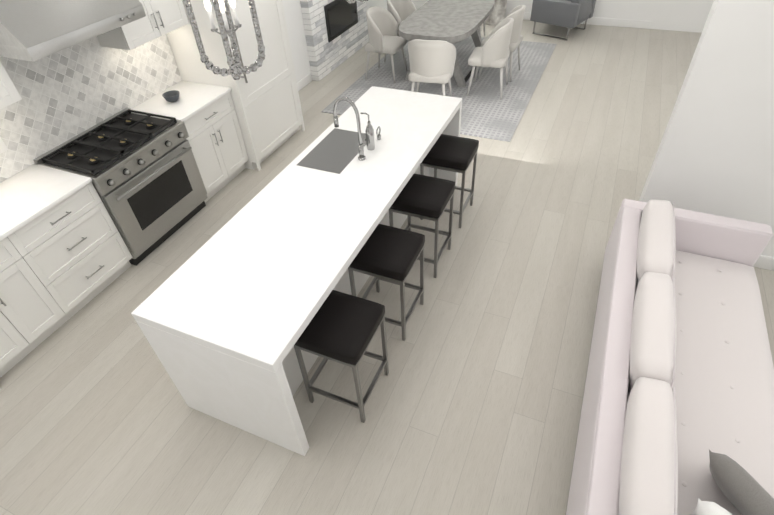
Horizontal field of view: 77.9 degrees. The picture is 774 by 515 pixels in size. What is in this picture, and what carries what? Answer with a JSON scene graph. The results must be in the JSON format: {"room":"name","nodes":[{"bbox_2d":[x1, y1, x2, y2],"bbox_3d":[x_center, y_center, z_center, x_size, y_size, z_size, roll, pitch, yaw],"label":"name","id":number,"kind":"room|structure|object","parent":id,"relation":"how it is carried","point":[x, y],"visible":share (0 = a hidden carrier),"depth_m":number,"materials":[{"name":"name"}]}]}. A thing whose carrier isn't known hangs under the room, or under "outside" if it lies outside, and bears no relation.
{"room":"open-plan kitchen","nodes":[
{"label":"open-plan kitchen","id":0,"kind":"room"},
{"bbox_2d":[0,34,181,181],"bbox_3d":[-2.684,-1.328,3.407,0.012,1.279,2.947,14,45,19],"label":"tile backsplash","id":1,"kind":"structure","parent":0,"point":[66,94],"depth_m":3.84,"materials":[{"name":"tile"}]},
{"bbox_2d":[0,137,7,153],"bbox_3d":[-2.793,-0.810,3.449,0.006,0.110,0.070,14,45,19],"label":"electrical outlet plate","id":2,"kind":"object","parent":1,"relation":"attached to","point":[3,147],"visible":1,"depth_m":3.47,"materials":[{"name":"white plastic"}]},
{"bbox_2d":[282,0,386,81],"bbox_3d":[-1.734,-2.898,5.215,0.150,2.920,9.960,14,45,19],"label":"wall","id":3,"kind":"structure","parent":0,"point":[296,30],"depth_m":6.48,"materials":[{"name":"paint"}]},
{"bbox_2d":[0,62,21,108],"bbox_3d":[-2.870,-1.223,2.364,0.386,1.450,1.277,14,45,19],"label":"upper cabinet","id":4,"kind":"object","parent":3,"relation":"attached to","point":[9,94],"visible":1,"depth_m":3.12,"materials":[{"name":"white wood"}]},
{"bbox_2d":[0,0,145,61],"bbox_3d":[-2.286,-1.744,3.201,0.671,0.480,0.948,14,45,19],"label":"range hood","id":5,"kind":"object","parent":3,"relation":"attached to","point":[33,30],"visible":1,"depth_m":3.04,"materials":[{"name":"metal"}]},
{"bbox_2d":[97,0,188,49],"bbox_3d":[-2.096,-2.456,3.665,0.386,1.450,0.708,14,45,19],"label":"upper cabinet","id":6,"kind":"object","parent":3,"relation":"attached to","point":[161,18],"visible":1,"depth_m":3.96,"materials":[{"name":"white wood"}]},
{"bbox_2d":[297,4,773,270],"bbox_3d":[1.964,-0.908,4.858,7.800,0.120,9.718,14,45,19],"label":"baseboard","id":7,"kind":"structure","parent":3,"relation":"attached to","point":[764,262],"depth_m":7.99,"materials":[{"name":"white wood"}]},
{"bbox_2d":[300,0,368,80],"bbox_3d":[-0.756,-4.204,6.585,0.142,2.918,1.730,14,45,19],"label":"fireplace","id":8,"kind":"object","parent":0,"point":[336,34],"depth_m":6.98,"materials":[{"name":"white"}]},
{"bbox_2d":[0,20,773,514],"bbox_3d":[1.326,0.007,4.024,8.000,0.050,12.890,14,45,19],"label":"floor","id":9,"kind":"structure","parent":0,"point":[474,402],"depth_m":3.29,"materials":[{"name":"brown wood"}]},
{"bbox_2d":[0,163,132,377],"bbox_3d":[-2.678,0.086,3.490,0.631,0.920,1.277,14,45,19],"label":"base cabinet","id":10,"kind":"object","parent":9,"relation":"on","point":[65,255],"visible":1,"depth_m":3.43,"materials":[{"name":"white wood"}]},
{"bbox_2d":[33,108,207,265],"bbox_3d":[-2.201,-0.624,4.212,0.704,0.955,0.954,14,45,19],"label":"range","id":11,"kind":"object","parent":9,"relation":"on","point":[140,169],"visible":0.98,"depth_m":3.98,"materials":[{"name":"metal"}]},
{"bbox_2d":[131,80,248,202],"bbox_3d":[-1.903,-1.147,4.792,0.631,0.920,0.710,14,45,19],"label":"base cabinet","id":12,"kind":"object","parent":9,"relation":"on","point":[206,114],"visible":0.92,"depth_m":4.60,"materials":[{"name":"white wood"}]},
{"bbox_2d":[162,90,179,101],"bbox_3d":[-1.988,-1.482,4.427,0.156,0.070,0.156,14,45,19],"label":"decorative bowl","id":13,"kind":"object","parent":12,"relation":"on","point":[171,96],"visible":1,"depth_m":4.42,"materials":[{"name":"grey ceramic"}]},
{"bbox_2d":[166,0,304,170],"bbox_3d":[-1.556,-2.405,4.664,0.757,2.918,1.096,14,45,19],"label":"refrigerator cabinet","id":14,"kind":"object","parent":9,"relation":"on","point":[266,101],"depth_m":4.83,"materials":[{"name":"white wood"}]},
{"bbox_2d":[131,86,461,455],"bbox_3d":[-0.324,-0.389,3.506,0.880,1.383,3.010,14,45,19],"label":"kitchen island","id":15,"kind":"object","parent":9,"relation":"on","point":[224,315],"visible":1,"depth_m":2.82,"materials":[{"name":"white stone"}]},
{"bbox_2d":[294,290,388,422],"bbox_3d":[-0.259,0.600,2.925,0.410,0.698,0.410,14,45,19],"label":"stool","id":16,"kind":"object","parent":9,"relation":"on","point":[341,328],"visible":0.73,"depth_m":2.69,"materials":[{"name":"leather"}]},
{"bbox_2d":[348,224,424,340],"bbox_3d":[0.011,0.170,3.378,0.410,0.698,0.410,14,45,19],"label":"stool","id":17,"kind":"object","parent":9,"relation":"on","point":[386,253],"visible":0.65,"depth_m":3.13,"materials":[{"name":"leather"}]},
{"bbox_2d":[389,174,454,277],"bbox_3d":[0.280,-0.259,3.832,0.410,0.698,0.410,14,45,19],"label":"stool","id":18,"kind":"object","parent":9,"relation":"on","point":[425,197],"visible":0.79,"depth_m":3.58,"materials":[{"name":"leather"}]},
{"bbox_2d":[321,36,556,141],"bbox_3d":[0.926,-2.645,6.919,2.450,0.010,3.300,14,45,19],"label":"rug","id":19,"kind":"object","parent":9,"relation":"on","point":[488,112],"visible":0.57,"depth_m":6.59,"materials":[{"name":"grey fabric"}]},
{"bbox_2d":[365,6,407,82],"bbox_3d":[-0.017,-2.991,6.701,0.491,0.885,0.581,14,45,19],"label":"dining chair","id":20,"kind":"object","parent":19,"relation":"on","point":[382,24],"visible":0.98,"depth_m":6.60,"materials":[{"name":"grey fabric"}]},
{"bbox_2d":[384,0,415,61],"bbox_3d":[0.259,-3.433,7.167,0.520,0.885,0.580,14,45,19],"label":"dining chair","id":21,"kind":"object","parent":19,"relation":"on","point":[400,11],"visible":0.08,"depth_m":7.13,"materials":[{"name":"grey fabric"}]},
{"bbox_2d":[408,39,455,96],"bbox_3d":[0.542,-2.273,5.874,0.580,0.885,0.546,14,45,19],"label":"dining chair","id":22,"kind":"object","parent":19,"relation":"on","point":[431,61],"visible":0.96,"depth_m":5.62,"materials":[{"name":"grey fabric"}]},
{"bbox_2d":[399,0,494,87],"bbox_3d":[0.873,-3.082,6.837,1.000,0.750,1.900,14,45,19],"label":"dining table","id":23,"kind":"object","parent":19,"relation":"on","point":[452,21],"visible":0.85,"depth_m":6.44,"materials":[{"name":"concrete"}]},
{"bbox_2d":[479,21,485,35],"bbox_3d":[1.334,-3.951,7.663,0.579,0.885,0.526,14,45,19],"label":"dining chair","id":24,"kind":"object","parent":19,"relation":"on","point":[483,28],"visible":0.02,"depth_m":7.90,"materials":[{"name":"grey"}]},
{"bbox_2d":[467,18,513,98],"bbox_3d":[1.329,-2.585,6.163,0.520,0.885,0.580,14,45,19],"label":"dining chair","id":25,"kind":"object","parent":19,"relation":"on","point":[493,51],"visible":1,"depth_m":5.95,"materials":[{"name":"grey fabric"}]},
{"bbox_2d":[479,5,525,81],"bbox_3d":[1.585,-2.961,6.559,0.513,0.885,0.581,14,45,19],"label":"dining chair","id":26,"kind":"object","parent":19,"relation":"on","point":[516,14],"visible":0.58,"depth_m":6.34,"materials":[{"name":"grey fabric"}]},
{"bbox_2d":[420,134,478,228],"bbox_3d":[0.550,-0.688,4.285,0.410,0.698,0.410,14,45,19],"label":"stool","id":27,"kind":"object","parent":9,"relation":"on","point":[452,153],"visible":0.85,"depth_m":4.03,"materials":[{"name":"leather"}]},
{"bbox_2d":[485,0,506,24],"bbox_3d":[1.944,-4.434,8.401,0.386,0.566,0.390,14,45,19],"label":"dining chair","id":28,"kind":"object","parent":9,"relation":"on","point":[497,15],"visible":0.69,"depth_m":8.37,"materials":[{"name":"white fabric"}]},
{"bbox_2d":[530,0,595,39],"bbox_3d":[2.880,-4.095,7.804,0.936,0.769,0.910,14,45,19],"label":"armchair","id":29,"kind":"object","parent":9,"relation":"on","point":[568,14],"visible":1,"depth_m":7.62,"materials":[{"name":"grey fabric"}]},
{"bbox_2d":[566,199,773,514],"bbox_3d":[1.658,0.655,2.663,0.930,0.794,2.520,14,45,19],"label":"sofa","id":30,"kind":"object","parent":9,"relation":"on","point":[677,414],"visible":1,"depth_m":2.51,"materials":[{"name":"fabric"}]},
{"bbox_2d":[411,0,713,32],"bbox_3d":[3.786,-5.075,7.229,7.950,2.920,0.150,14,45,19],"label":"wall","id":31,"kind":"structure","parent":0,"point":[684,15],"depth_m":7.81,"materials":[{"name":"paint"}]},
{"bbox_2d":[639,0,773,256],"bbox_3d":[3.583,-0.884,2.640,3.390,2.920,0.160,14,45,19],"label":"wall","id":32,"kind":"structure","parent":0,"point":[714,154],"depth_m":3.28,"materials":[{"name":"paint"}]},
{"bbox_3d":[1.188,-2.205,2.010,8.000,0.100,12.890,14,45,19],"label":"ceiling","id":33,"kind":"structure","parent":0,"visible":0},
{"bbox_2d":[183,0,264,79],"bbox_3d":[-0.773,-1.316,2.046,0.273,1.080,0.267,14,45,19],"label":"pendant light","id":34,"kind":"object","parent":33,"relation":"hanging from","point":[235,70],"visible":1,"depth_m":2.25,"materials":[{"name":"silver metal"}]},
{"bbox_2d":[346,0,367,3],"bbox_3d":[-0.238,-2.168,2.946,0.322,1.080,0.316,14,45,19],"label":"pendant light","id":35,"kind":"object","parent":33,"relation":"hanging from","point":[351,1],"visible":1,"depth_m":3.26,"materials":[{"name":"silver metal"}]}
]}

